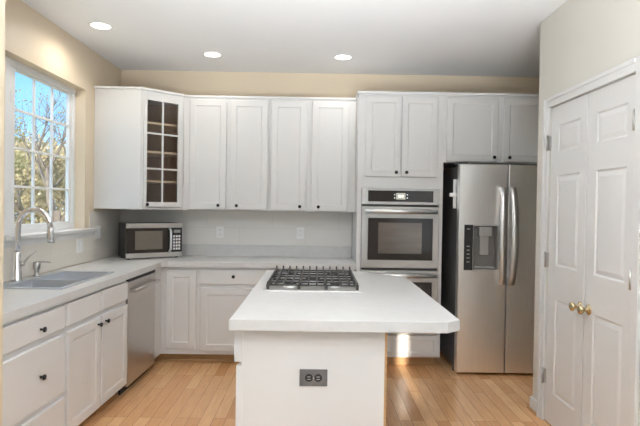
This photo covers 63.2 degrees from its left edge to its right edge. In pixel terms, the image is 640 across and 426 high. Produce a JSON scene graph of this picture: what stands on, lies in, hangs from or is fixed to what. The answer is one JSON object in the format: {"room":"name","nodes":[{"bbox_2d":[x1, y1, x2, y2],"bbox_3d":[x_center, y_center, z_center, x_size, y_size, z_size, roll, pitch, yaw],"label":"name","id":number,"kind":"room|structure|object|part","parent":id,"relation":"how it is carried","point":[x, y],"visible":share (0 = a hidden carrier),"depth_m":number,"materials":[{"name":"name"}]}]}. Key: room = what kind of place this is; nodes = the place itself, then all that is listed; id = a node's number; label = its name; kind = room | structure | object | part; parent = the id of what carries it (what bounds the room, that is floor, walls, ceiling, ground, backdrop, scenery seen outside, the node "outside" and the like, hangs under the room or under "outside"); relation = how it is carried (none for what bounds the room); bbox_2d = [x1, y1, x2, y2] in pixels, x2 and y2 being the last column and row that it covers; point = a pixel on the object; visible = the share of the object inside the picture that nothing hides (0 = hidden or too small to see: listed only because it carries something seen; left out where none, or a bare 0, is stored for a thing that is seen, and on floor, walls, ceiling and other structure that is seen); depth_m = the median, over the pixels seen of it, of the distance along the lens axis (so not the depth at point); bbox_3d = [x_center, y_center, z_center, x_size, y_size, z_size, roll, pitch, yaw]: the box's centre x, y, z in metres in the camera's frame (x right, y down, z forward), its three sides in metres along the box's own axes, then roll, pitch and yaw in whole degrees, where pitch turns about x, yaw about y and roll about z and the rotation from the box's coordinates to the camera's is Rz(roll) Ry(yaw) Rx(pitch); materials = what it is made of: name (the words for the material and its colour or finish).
{"room":"kitchen","nodes":[
{"label":"kitchen","id":0,"kind":"room"},
{"bbox_2d":[0,0,4,425],"bbox_3d":[-1.663,0.000,2.172,0.620,2.743,0.102,1,1,0],"label":"wall","id":1,"kind":"structure","parent":0,"point":[2,2],"depth_m":2.21,"materials":[{"name":"paint"}]},
{"bbox_2d":[3,0,120,282],"bbox_3d":[-2.033,0.015,0.677,0.163,2.743,9.004,1,1,0],"label":"wall","id":2,"kind":"structure","parent":0,"point":[32,40],"depth_m":4.18,"materials":[{"name":"paint"}]},
{"bbox_2d":[4,56,97,247],"bbox_3d":[-2.034,-0.411,3.904,0.175,1.240,1.346,1,1,0],"label":"window","id":3,"kind":"structure","parent":2,"relation":"in","point":[65,230],"depth_m":3.79,"materials":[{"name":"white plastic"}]},
{"bbox_3d":[-2.087,-0.447,3.902,0.038,1.090,0.907,1,1,0],"label":"sash","id":4,"kind":"part","parent":3,"relation":"part of","materials":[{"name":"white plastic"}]},
{"bbox_2d":[14,79,68,223],"bbox_3d":[-2.092,-0.451,3.923,0.018,1.052,0.777,1,1,0],"label":"grille","id":5,"kind":"object","parent":3,"relation":"attached to","point":[52,85],"depth_m":4.04,"materials":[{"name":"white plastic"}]},
{"bbox_3d":[-2.013,0.174,3.912,0.114,0.069,1.346,1,1,0],"label":"sill","id":6,"kind":"part","parent":3,"relation":"part of","materials":[{"name":"white paint"}]},
{"bbox_2d":[76,238,82,252],"bbox_3d":[-1.979,0.270,4.290,0.008,0.117,0.117,1,1,0],"label":"light switch","id":7,"kind":"object","parent":2,"relation":"attached to","point":[79,242],"visible":1,"depth_m":4.27,"materials":[{"name":"white plastic"}]},
{"bbox_2d":[95,226,100,238],"bbox_3d":[-1.980,0.173,4.647,0.008,0.117,0.117,1,1,0],"label":"light switch","id":8,"kind":"object","parent":2,"relation":"attached to","point":[97,233],"visible":0.98,"depth_m":4.65,"materials":[{"name":"white plastic"}]},
{"bbox_2d":[21,0,566,76],"bbox_3d":[0.702,-1.365,0.678,5.639,0.102,9.309,1,1,0],"label":"ceiling","id":9,"kind":"structure","parent":0,"point":[496,38],"depth_m":3.99,"materials":[{"name":"paint"}]},
{"bbox_2d":[88,22,112,29],"bbox_3d":[-1.634,-1.394,3.875,0.173,0.004,0.173,1,1,0],"label":"recessed light","id":10,"kind":"object","parent":9,"relation":"in","point":[97,25],"visible":1,"depth_m":3.87,"materials":[{"name":"white paint"}]},
{"bbox_2d":[91,23,110,28],"bbox_3d":[-1.634,-1.394,3.875,0.140,0.001,0.140,1,1,0],"label":"diffuser","id":11,"kind":"object","parent":10,"relation":"attached to","point":[94,25],"depth_m":3.87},
{"bbox_2d":[203,51,222,56],"bbox_3d":[-0.944,-1.393,4.571,0.173,0.004,0.173,1,1,0],"label":"recessed light","id":12,"kind":"object","parent":9,"relation":"in","point":[208,54],"visible":1,"depth_m":4.57,"materials":[{"name":"white paint"}]},
{"bbox_2d":[205,52,220,56],"bbox_3d":[-0.944,-1.393,4.571,0.140,0.001,0.140,1,1,0],"label":"diffuser","id":13,"kind":"object","parent":12,"relation":"attached to","point":[209,54],"depth_m":4.57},
{"bbox_2d":[333,54,352,59],"bbox_3d":[0.204,-1.376,4.593,0.173,0.004,0.173,1,1,0],"label":"recessed light","id":14,"kind":"object","parent":9,"relation":"in","point":[340,56],"visible":1,"depth_m":4.59,"materials":[{"name":"white paint"}]},
{"bbox_2d":[335,55,350,59],"bbox_3d":[0.204,-1.375,4.593,0.140,0.001,0.140,1,1,0],"label":"diffuser","id":15,"kind":"object","parent":14,"relation":"attached to","point":[339,57],"depth_m":4.60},
{"bbox_2d":[85,351,550,425],"bbox_3d":[0.658,1.466,0.718,5.639,0.076,9.309,1,1,0],"label":"floor","id":16,"kind":"structure","parent":0,"point":[168,393],"depth_m":3.86,"materials":[{"name":"brown wood"}]},
{"bbox_2d":[2,303,65,425],"bbox_3d":[-1.685,0.931,2.599,0.543,0.869,0.696,1,1,1],"label":"base cabinet","id":17,"kind":"object","parent":16,"relation":"on","point":[33,344],"visible":0.99,"depth_m":2.64,"materials":[{"name":"white paint"}]},
{"bbox_3d":[-1.446,0.585,2.592,0.019,0.124,0.658,1,1,1],"label":"drawer","id":18,"kind":"part","parent":17,"relation":"part of","materials":[{"name":"white paint"}]},
{"bbox_3d":[-1.455,1.150,2.600,0.019,0.224,0.658,1,1,1],"label":"drawer","id":19,"kind":"part","parent":17,"relation":"part of","materials":[{"name":"white paint"}]},
{"bbox_2d":[63,280,127,425],"bbox_3d":[-1.659,0.920,3.388,0.530,0.869,0.879,1,1,1],"label":"base cabinet","id":20,"kind":"object","parent":16,"relation":"on","point":[95,330],"visible":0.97,"depth_m":3.29,"materials":[{"name":"white paint"}]},
{"bbox_3d":[-1.432,0.575,3.155,0.019,0.130,0.404,1,1,1],"label":"false drawer","id":21,"kind":"part","parent":20,"relation":"part of","materials":[{"name":"white paint"}]},
{"bbox_3d":[-1.438,0.969,3.165,0.019,0.587,0.414,1,1,1],"label":"door","id":22,"kind":"part","parent":20,"relation":"part of","materials":[{"name":"white paint"}]},
{"bbox_3d":[-1.427,0.963,3.602,0.019,0.587,0.419,1,1,1],"label":"door","id":23,"kind":"part","parent":20,"relation":"part of","materials":[{"name":"white paint"}]},
{"bbox_3d":[-1.420,0.569,3.602,0.019,0.130,0.409,1,1,1],"label":"false drawer","id":24,"kind":"part","parent":20,"relation":"part of","materials":[{"name":"white paint"}]},
{"bbox_2d":[3,244,355,323],"bbox_3d":[-0.828,0.416,3.711,2.305,0.155,2.948,1,1,0],"label":"countertop","id":25,"kind":"structure","parent":20,"relation":"on","point":[17,303],"depth_m":4.58,"materials":[{"name":"stone"}]},
{"bbox_2d":[11,207,54,281],"bbox_3d":[-1.815,0.196,3.294,0.272,0.470,0.070,1,1,0],"label":"faucet","id":26,"kind":"object","parent":25,"relation":"on","point":[17,263],"visible":1,"depth_m":3.27,"materials":[{"name":"metal"}]},
{"bbox_3d":[-1.859,0.287,3.305,0.100,0.101,0.029,1,1,-13],"label":"handle","id":27,"kind":"part","parent":26,"relation":"part of","materials":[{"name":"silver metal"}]},
{"bbox_3d":[-1.812,0.105,3.290,0.244,0.288,0.034,1,1,0],"label":"spout","id":28,"kind":"part","parent":26,"relation":"part of","materials":[{"name":"metal"}]},
{"bbox_2d":[3,271,113,289],"bbox_3d":[-1.732,0.531,3.421,0.447,0.200,0.777,1,1,0],"label":"sink","id":29,"kind":"object","parent":25,"relation":"in","point":[52,280],"visible":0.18,"depth_m":3.35,"materials":[{"name":"metal"}]},
{"bbox_2d":[33,261,50,275],"bbox_3d":[-1.892,0.376,3.532,0.110,0.101,0.052,1,1,0],"label":"soap dispenser","id":30,"kind":"object","parent":29,"relation":"on","point":[36,264],"visible":1,"depth_m":3.52,"materials":[{"name":"silver metal"}]},
{"bbox_3d":[-1.697,0.537,3.207,0.334,0.194,0.300,1,1,0],"label":"bowl","id":31,"kind":"part","parent":29,"relation":"part of","materials":[{"name":"metal"}]},
{"bbox_3d":[-1.700,0.532,3.583,0.334,0.194,0.409,1,1,0],"label":"bowl","id":32,"kind":"part","parent":29,"relation":"part of","materials":[{"name":"metal"}]},
{"bbox_2d":[118,222,181,259],"bbox_3d":[-1.584,0.256,4.883,0.518,0.328,0.292,0,1,-36],"label":"microwave","id":33,"kind":"object","parent":25,"relation":"on","point":[136,239],"visible":1,"depth_m":4.79,"materials":[{"name":"silver plastic"}]},
{"bbox_3d":[-1.571,0.252,4.780,0.417,0.229,0.023,0,1,-36],"label":"door","id":34,"kind":"part","parent":33,"relation":"part of","materials":[{"name":"black glass"}]},
{"bbox_3d":[-1.401,0.253,4.869,0.021,0.234,0.051,0,1,-41],"label":"handle","id":35,"kind":"part","parent":33,"relation":"part of","materials":[{"name":"metal"}]},
{"bbox_3d":[-1.362,0.253,4.934,0.100,0.229,0.023,0,1,-36],"label":"control panel","id":36,"kind":"part","parent":33,"relation":"part of","materials":[{"name":"black plastic"}]},
{"bbox_2d":[118,270,160,394],"bbox_3d":[-1.633,0.913,4.148,0.544,0.862,0.594,1,1,1],"label":"dishwasher","id":37,"kind":"object","parent":16,"relation":"on","point":[140,301],"visible":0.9,"depth_m":4.10,"materials":[{"name":"grey metal"}]},
{"bbox_3d":[-1.424,0.898,4.146,0.014,0.777,0.588,1,1,1],"label":"door","id":38,"kind":"part","parent":37,"relation":"part of","materials":[{"name":"metal"}]},
{"bbox_3d":[-1.384,0.576,4.137,0.056,0.025,0.538,1,1,1],"label":"handle","id":39,"kind":"part","parent":37,"relation":"part of","materials":[{"name":"metal"}]},
{"bbox_2d":[154,267,160,358],"bbox_3d":[-1.458,0.907,4.530,0.092,0.869,0.161,1,1,1],"label":"filler panel","id":40,"kind":"object","parent":16,"relation":"on","point":[157,271],"visible":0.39,"depth_m":4.53,"materials":[{"name":"white paint"}]},
{"bbox_2d":[154,267,199,361],"bbox_3d":[-1.300,0.904,4.895,0.429,0.869,0.601,1,1,0],"label":"base cabinet","id":41,"kind":"object","parent":16,"relation":"on","point":[179,285],"visible":0.7,"depth_m":4.60,"materials":[{"name":"white paint"}]},
{"bbox_3d":[-1.231,0.854,4.604,0.262,0.696,0.019,1,1,0],"label":"door","id":42,"kind":"part","parent":41,"relation":"part of","materials":[{"name":"white paint"}]},
{"bbox_2d":[197,267,267,361],"bbox_3d":[-0.779,0.913,4.885,0.612,0.869,0.629,1,1,0],"label":"base cabinet","id":43,"kind":"object","parent":16,"relation":"on","point":[221,291],"visible":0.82,"depth_m":4.60,"materials":[{"name":"white paint"}]},
{"bbox_3d":[-0.773,0.946,4.608,0.577,0.561,0.019,1,1,0],"label":"door","id":44,"kind":"part","parent":43,"relation":"part of","materials":[{"name":"white paint"}]},
{"bbox_3d":[-0.769,0.568,4.603,0.582,0.130,0.019,1,1,0],"label":"drawer","id":45,"kind":"part","parent":43,"relation":"part of","materials":[{"name":"white paint"}]},
{"bbox_2d":[234,331,386,425],"bbox_3d":[-0.061,0.950,3.217,0.712,0.864,1.685,1,1,0],"label":"base cabinet","id":46,"kind":"object","parent":16,"relation":"on","point":[269,392],"visible":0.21,"depth_m":2.37,"materials":[{"name":"white paint"}]},
{"bbox_2d":[299,369,327,385],"bbox_3d":[-0.030,0.751,2.369,0.127,0.076,0.009,1,1,0],"label":"power outlet","id":47,"kind":"object","parent":46,"relation":"attached to","point":[308,377],"visible":1,"depth_m":2.37,"materials":[{"name":"grey metal"}]},
{"bbox_2d":[305,374,312,381],"bbox_3d":[-0.051,0.751,2.367,0.036,0.036,0.004,1,1,0],"label":"socket","id":48,"kind":"object","parent":47,"relation":"attached to","point":[308,377],"depth_m":2.37,"materials":[{"name":"grey plastic"}]},
{"bbox_2d":[314,374,321,381],"bbox_3d":[-0.008,0.752,2.368,0.036,0.036,0.004,1,1,0],"label":"socket","id":49,"kind":"object","parent":47,"relation":"attached to","point":[317,377],"depth_m":2.37,"materials":[{"name":"grey plastic"}]},
{"bbox_2d":[229,270,459,332],"bbox_3d":[0.111,0.495,3.209,1.044,0.050,1.778,1,1,0],"label":"countertop","id":50,"kind":"structure","parent":46,"relation":"on","point":[386,303],"depth_m":2.55,"materials":[{"name":"stone"}]},
{"bbox_2d":[263,265,361,292],"bbox_3d":[-0.047,0.430,3.485,0.587,0.066,0.795,1,1,0],"label":"gas cooktop","id":51,"kind":"object","parent":50,"relation":"in","point":[284,280],"visible":1,"depth_m":3.32,"materials":[{"name":"metal"}]},
{"bbox_2d":[268,268,354,270],"bbox_3d":[-0.082,0.923,4.890,0.777,0.869,0.629,1,1,0],"label":"base cabinet","id":52,"kind":"object","parent":16,"relation":"on","point":[268,268],"visible":0.02,"depth_m":4.62,"materials":[{"name":"white paint"}]},
{"bbox_2d":[352,91,444,364],"bbox_3d":[0.697,0.147,4.885,0.772,2.446,0.629,1,1,0],"label":"tall cabinet","id":53,"kind":"object","parent":16,"relation":"on","point":[400,135],"visible":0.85,"depth_m":4.60,"materials":[{"name":"white paint"}]},
{"bbox_3d":[0.559,-0.676,4.595,0.314,0.706,0.019,1,1,0],"label":"door","id":54,"kind":"part","parent":53,"relation":"part of","materials":[{"name":"white paint"}]},
{"bbox_2d":[360,188,439,334],"bbox_3d":[0.702,0.427,4.846,0.686,1.293,0.643,1,1,0],"label":"double oven","id":55,"kind":"object","parent":53,"relation":"in","point":[400,227],"visible":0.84,"depth_m":4.59,"materials":[{"name":"grey metal"}]},
{"bbox_3d":[0.713,-0.147,4.585,0.574,0.096,0.002,1,1,0],"label":"control glass","id":56,"kind":"part","parent":55,"relation":"part of","materials":[{"name":"black glass"}]},
{"bbox_3d":[0.713,-0.145,4.599,0.686,0.142,0.030,1,1,0],"label":"control panel","id":57,"kind":"part","parent":55,"relation":"part of","materials":[{"name":"metal"}]},
{"bbox_3d":[0.716,-1.065,4.884,0.772,0.023,0.597,1,1,0],"label":"trim","id":58,"kind":"part","parent":53,"relation":"part of","materials":[{"name":"white paint"}]},
{"bbox_3d":[0.697,1.179,4.623,0.709,0.185,0.019,1,1,0],"label":"drawer","id":59,"kind":"part","parent":53,"relation":"part of","materials":[{"name":"white paint"}]},
{"bbox_3d":[0.881,-0.671,4.598,0.316,0.706,0.019,1,1,0],"label":"door","id":60,"kind":"part","parent":53,"relation":"part of","materials":[{"name":"white paint"}]},
{"bbox_2d":[440,162,536,372],"bbox_3d":[1.588,0.476,4.765,0.942,1.819,0.820,1,1,0],"label":"refrigerator","id":61,"kind":"object","parent":16,"relation":"on","point":[489,211],"visible":0.83,"depth_m":4.43,"materials":[{"name":"grey metal"}]},
{"bbox_3d":[1.262,0.293,4.420,0.075,0.386,0.002,1,1,0],"label":"control panel","id":62,"kind":"part","parent":61,"relation":"part of","materials":[{"name":"black plastic"}]},
{"bbox_3d":[1.379,0.474,4.463,0.408,1.778,0.076,1,1,0],"label":"door","id":63,"kind":"part","parent":61,"relation":"part of","materials":[{"name":"metal"}]},
{"bbox_3d":[1.407,0.279,4.467,0.076,0.163,0.019,1,1,0],"label":"dispenser lever","id":64,"kind":"part","parent":61,"relation":"part of","materials":[{"name":"grey plastic"}]},
{"bbox_3d":[1.410,0.159,4.451,0.109,0.079,0.047,1,1,0],"label":"dispenser spout","id":65,"kind":"part","parent":61,"relation":"part of","materials":[{"name":"grey plastic"}]},
{"bbox_3d":[1.407,0.299,4.421,0.213,0.404,0.004,1,1,0],"label":"dispenser frame","id":66,"kind":"part","parent":61,"relation":"part of","materials":[{"name":"metal"}]},
{"bbox_3d":[1.540,0.197,4.386,0.067,0.831,0.072,1,1,0],"label":"handle","id":67,"kind":"part","parent":61,"relation":"part of","materials":[{"name":"metal"}]},
{"bbox_3d":[1.635,0.199,4.387,0.067,0.831,0.072,1,1,0],"label":"handle","id":68,"kind":"part","parent":61,"relation":"part of","materials":[{"name":"metal"}]},
{"bbox_3d":[1.827,0.481,4.466,0.469,1.778,0.076,1,1,0],"label":"door","id":69,"kind":"part","parent":61,"relation":"part of","materials":[{"name":"metal"}]},
{"bbox_2d":[120,70,538,257],"bbox_3d":[0.658,-0.008,5.258,5.613,2.743,0.137,1,1,0],"label":"wall","id":70,"kind":"structure","parent":0,"point":[182,82],"depth_m":5.18,"materials":[{"name":"paint"}]},
{"bbox_2d":[94,86,183,209],"bbox_3d":[-1.628,-0.574,4.863,0.711,1.072,0.621,1,1,0],"label":"upper cabinet","id":71,"kind":"object","parent":70,"relation":"attached to","point":[139,131],"visible":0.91,"depth_m":4.57,"materials":[{"name":"white paint"}]},
{"bbox_3d":[-1.620,-1.099,4.856,0.711,0.020,0.621,1,1,0],"label":"trim","id":72,"kind":"part","parent":71,"relation":"part of","materials":[{"name":"white paint"}]},
{"bbox_2d":[147,150,176,157],"bbox_3d":[-1.632,-0.555,4.878,0.666,0.019,0.538,1,1,0],"label":"shelf","id":73,"kind":"object","parent":71,"relation":"attached to","point":[150,154],"depth_m":4.83,"materials":[{"name":"brown wood"}]},
{"bbox_2d":[147,180,176,184],"bbox_3d":[-1.636,-0.291,4.881,0.666,0.019,0.538,1,1,0],"label":"shelf","id":74,"kind":"object","parent":71,"relation":"attached to","point":[149,182],"depth_m":4.84,"materials":[{"name":"brown wood"}]},
{"bbox_2d":[147,121,177,131],"bbox_3d":[-1.628,-0.815,4.874,0.666,0.019,0.538,1,1,0],"label":"shelf","id":75,"kind":"object","parent":71,"relation":"attached to","point":[151,126],"depth_m":4.88,"materials":[{"name":"brown wood"}]},
{"bbox_3d":[-1.418,-0.559,4.698,0.366,1.008,0.020,0,1,-43],"label":"door","id":76,"kind":"part","parent":71,"relation":"part of","materials":[{"name":"white paint"}]},
{"bbox_2d":[216,226,223,237],"bbox_3d":[-0.995,0.191,5.176,0.074,0.117,0.008,1,1,0],"label":"wall outlet","id":77,"kind":"object","parent":70,"relation":"attached to","point":[219,229],"visible":1,"depth_m":5.17,"materials":[{"name":"white plastic"}]},
{"bbox_2d":[183,95,269,210],"bbox_3d":[-0.873,-0.560,4.992,0.800,1.064,0.378,1,1,0],"label":"upper cabinet","id":78,"kind":"object","parent":70,"relation":"attached to","point":[226,156],"visible":0.96,"depth_m":4.84,"materials":[{"name":"white paint"}]},
{"bbox_3d":[-1.042,-0.545,4.839,0.340,1.015,0.019,1,1,0],"label":"door","id":79,"kind":"part","parent":78,"relation":"part of","materials":[{"name":"white paint"}]},
{"bbox_3d":[-0.865,-1.083,5.002,0.800,0.018,0.343,1,1,0],"label":"trim","id":80,"kind":"part","parent":78,"relation":"part of","materials":[{"name":"white paint"}]},
{"bbox_3d":[-0.661,-0.539,4.842,0.345,1.015,0.019,1,1,0],"label":"door","id":81,"kind":"part","parent":78,"relation":"part of","materials":[{"name":"white paint"}]},
{"bbox_2d":[297,227,303,238],"bbox_3d":[-0.195,0.199,5.182,0.074,0.117,0.008,1,1,0],"label":"wall outlet","id":82,"kind":"object","parent":70,"relation":"attached to","point":[300,230],"visible":1,"depth_m":5.18,"materials":[{"name":"white plastic"}]},
{"bbox_2d":[269,96,355,211],"bbox_3d":[-0.071,-0.548,4.998,0.803,1.064,0.378,1,1,0],"label":"upper cabinet","id":83,"kind":"object","parent":70,"relation":"attached to","point":[313,139],"visible":1,"depth_m":4.84,"materials":[{"name":"white paint"}]},
{"bbox_3d":[-0.293,-0.533,4.845,0.324,1.015,0.019,1,1,0],"label":"door","id":84,"kind":"part","parent":83,"relation":"part of","materials":[{"name":"white paint"}]},
{"bbox_3d":[-0.063,-1.071,5.008,0.803,0.018,0.343,1,1,0],"label":"trim","id":85,"kind":"part","parent":83,"relation":"part of","materials":[{"name":"white paint"}]},
{"bbox_3d":[0.093,-0.527,4.848,0.340,1.015,0.019,1,1,0],"label":"door","id":86,"kind":"part","parent":83,"relation":"part of","materials":[{"name":"white paint"}]},
{"bbox_2d":[443,92,538,167],"bbox_3d":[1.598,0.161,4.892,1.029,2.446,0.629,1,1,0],"label":"wall cabinet","id":87,"kind":"object","parent":70,"relation":"attached to","point":[480,128],"visible":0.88,"depth_m":4.60,"materials":[{"name":"white paint"}]},
{"bbox_3d":[1.348,-0.736,4.600,0.453,0.561,0.019,1,1,0],"label":"door","id":88,"kind":"part","parent":87,"relation":"part of","materials":[{"name":"white paint"}]},
{"bbox_3d":[1.617,-1.051,4.891,1.029,0.023,0.597,1,1,0],"label":"trim","id":89,"kind":"part","parent":87,"relation":"part of","materials":[{"name":"white paint"}]},
{"bbox_3d":[1.851,-0.728,4.604,0.455,0.561,0.019,1,1,0],"label":"door","id":90,"kind":"part","parent":87,"relation":"part of","materials":[{"name":"white paint"}]},
{"bbox_2d":[533,0,639,425],"bbox_3d":[1.927,0.045,2.919,0.775,2.743,1.539,1,1,0],"label":"wall","id":91,"kind":"structure","parent":0,"point":[581,40],"depth_m":3.16,"materials":[{"name":"paint"}]},
{"bbox_2d":[527,405,536,415],"bbox_3d":[1.885,1.395,3.664,0.805,0.020,0.147,1,1,0],"label":"trim","id":92,"kind":"structure","parent":91,"relation":"attached to","point":[528,406],"depth_m":3.65,"materials":[{"name":"brown wood"}]},
{"bbox_2d":[530,396,536,412],"bbox_3d":[1.893,1.360,3.658,0.790,0.091,0.127,1,1,0],"label":"baseboard","id":93,"kind":"structure","parent":91,"relation":"attached to","point":[533,402],"depth_m":3.65,"materials":[{"name":"white paint"}]},
{"bbox_2d":[541,93,588,425],"bbox_3d":[1.524,0.350,3.276,0.098,2.099,0.488,1,1,0],"label":"door","id":94,"kind":"structure","parent":91,"relation":"in","point":[567,143],"depth_m":3.25,"materials":[{"name":"white paint"}]},
{"bbox_3d":[1.505,0.552,3.067,0.064,0.061,0.061,1,1,0],"label":"knob","id":95,"kind":"part","parent":94,"relation":"part of","materials":[{"name":"gold metal"}]},
{"bbox_2d":[537,56,639,425],"bbox_3d":[1.581,0.322,3.029,0.135,2.174,1.087,1,1,0],"label":"trim","id":96,"kind":"structure","parent":91,"relation":"attached to","point":[631,66],"depth_m":2.56,"materials":[{"name":"white paint"}]},
{"bbox_2d":[577,74,635,425],"bbox_3d":[1.527,0.357,2.782,0.098,2.099,0.485,1,1,0],"label":"door","id":97,"kind":"structure","parent":91,"relation":"in","point":[611,120],"depth_m":2.78,"materials":[{"name":"white paint"}]},
{"bbox_3d":[1.506,0.553,2.974,0.064,0.061,0.061,1,1,0],"label":"knob","id":98,"kind":"part","parent":97,"relation":"part of","materials":[{"name":"gold metal"}]},
{"label":"outside","id":99,"kind":"structure","parent":0,"visible":0},
{"bbox_3d":[-34.404,1.471,27.707,63.754,0.102,76.200,1,1,0],"label":"ground","id":100,"kind":"structure","parent":99,"visible":0},
{"bbox_2d":[14,90,35,223],"bbox_3d":[-10.216,-0.971,15.351,4.378,5.889,3.618,1,1,25],"label":"tree","id":101,"kind":"object","parent":100,"relation":"on","point":[19,208],"visible":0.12,"depth_m":15.75,"materials":[{"name":"green plant"}]},
{"bbox_2d":[14,136,65,232],"bbox_3d":[-18.395,-1.474,32.872,14.315,6.166,10.339,1,1,0],"label":"woodland edge","id":102,"kind":"object","parent":100,"relation":"on","point":[26,203],"visible":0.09,"depth_m":28.94,"materials":[{"name":"beige plant"}]},
{"bbox_2d":[14,130,65,209],"bbox_3d":[-14.621,-1.221,25.359,3.771,5.970,4.822,2,1,38],"label":"tree","id":103,"kind":"object","parent":100,"relation":"on","point":[28,176],"visible":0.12,"depth_m":25.24,"materials":[{"name":"green plant"}]},
{"bbox_2d":[15,85,65,230],"bbox_3d":[-5.864,-0.657,11.650,3.588,5.496,3.205,1,1,0],"label":"tree","id":104,"kind":"object","parent":100,"relation":"on","point":[57,217],"visible":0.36,"depth_m":11.43,"materials":[{"name":"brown plant"}]},
{"bbox_2d":[15,139,65,213],"bbox_3d":[-11.013,-0.692,22.663,4.259,5.115,4.721,1,1,21],"label":"tree","id":105,"kind":"object","parent":100,"relation":"on","point":[60,163],"visible":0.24,"depth_m":21.73,"materials":[{"name":"green plant"}]}
]}

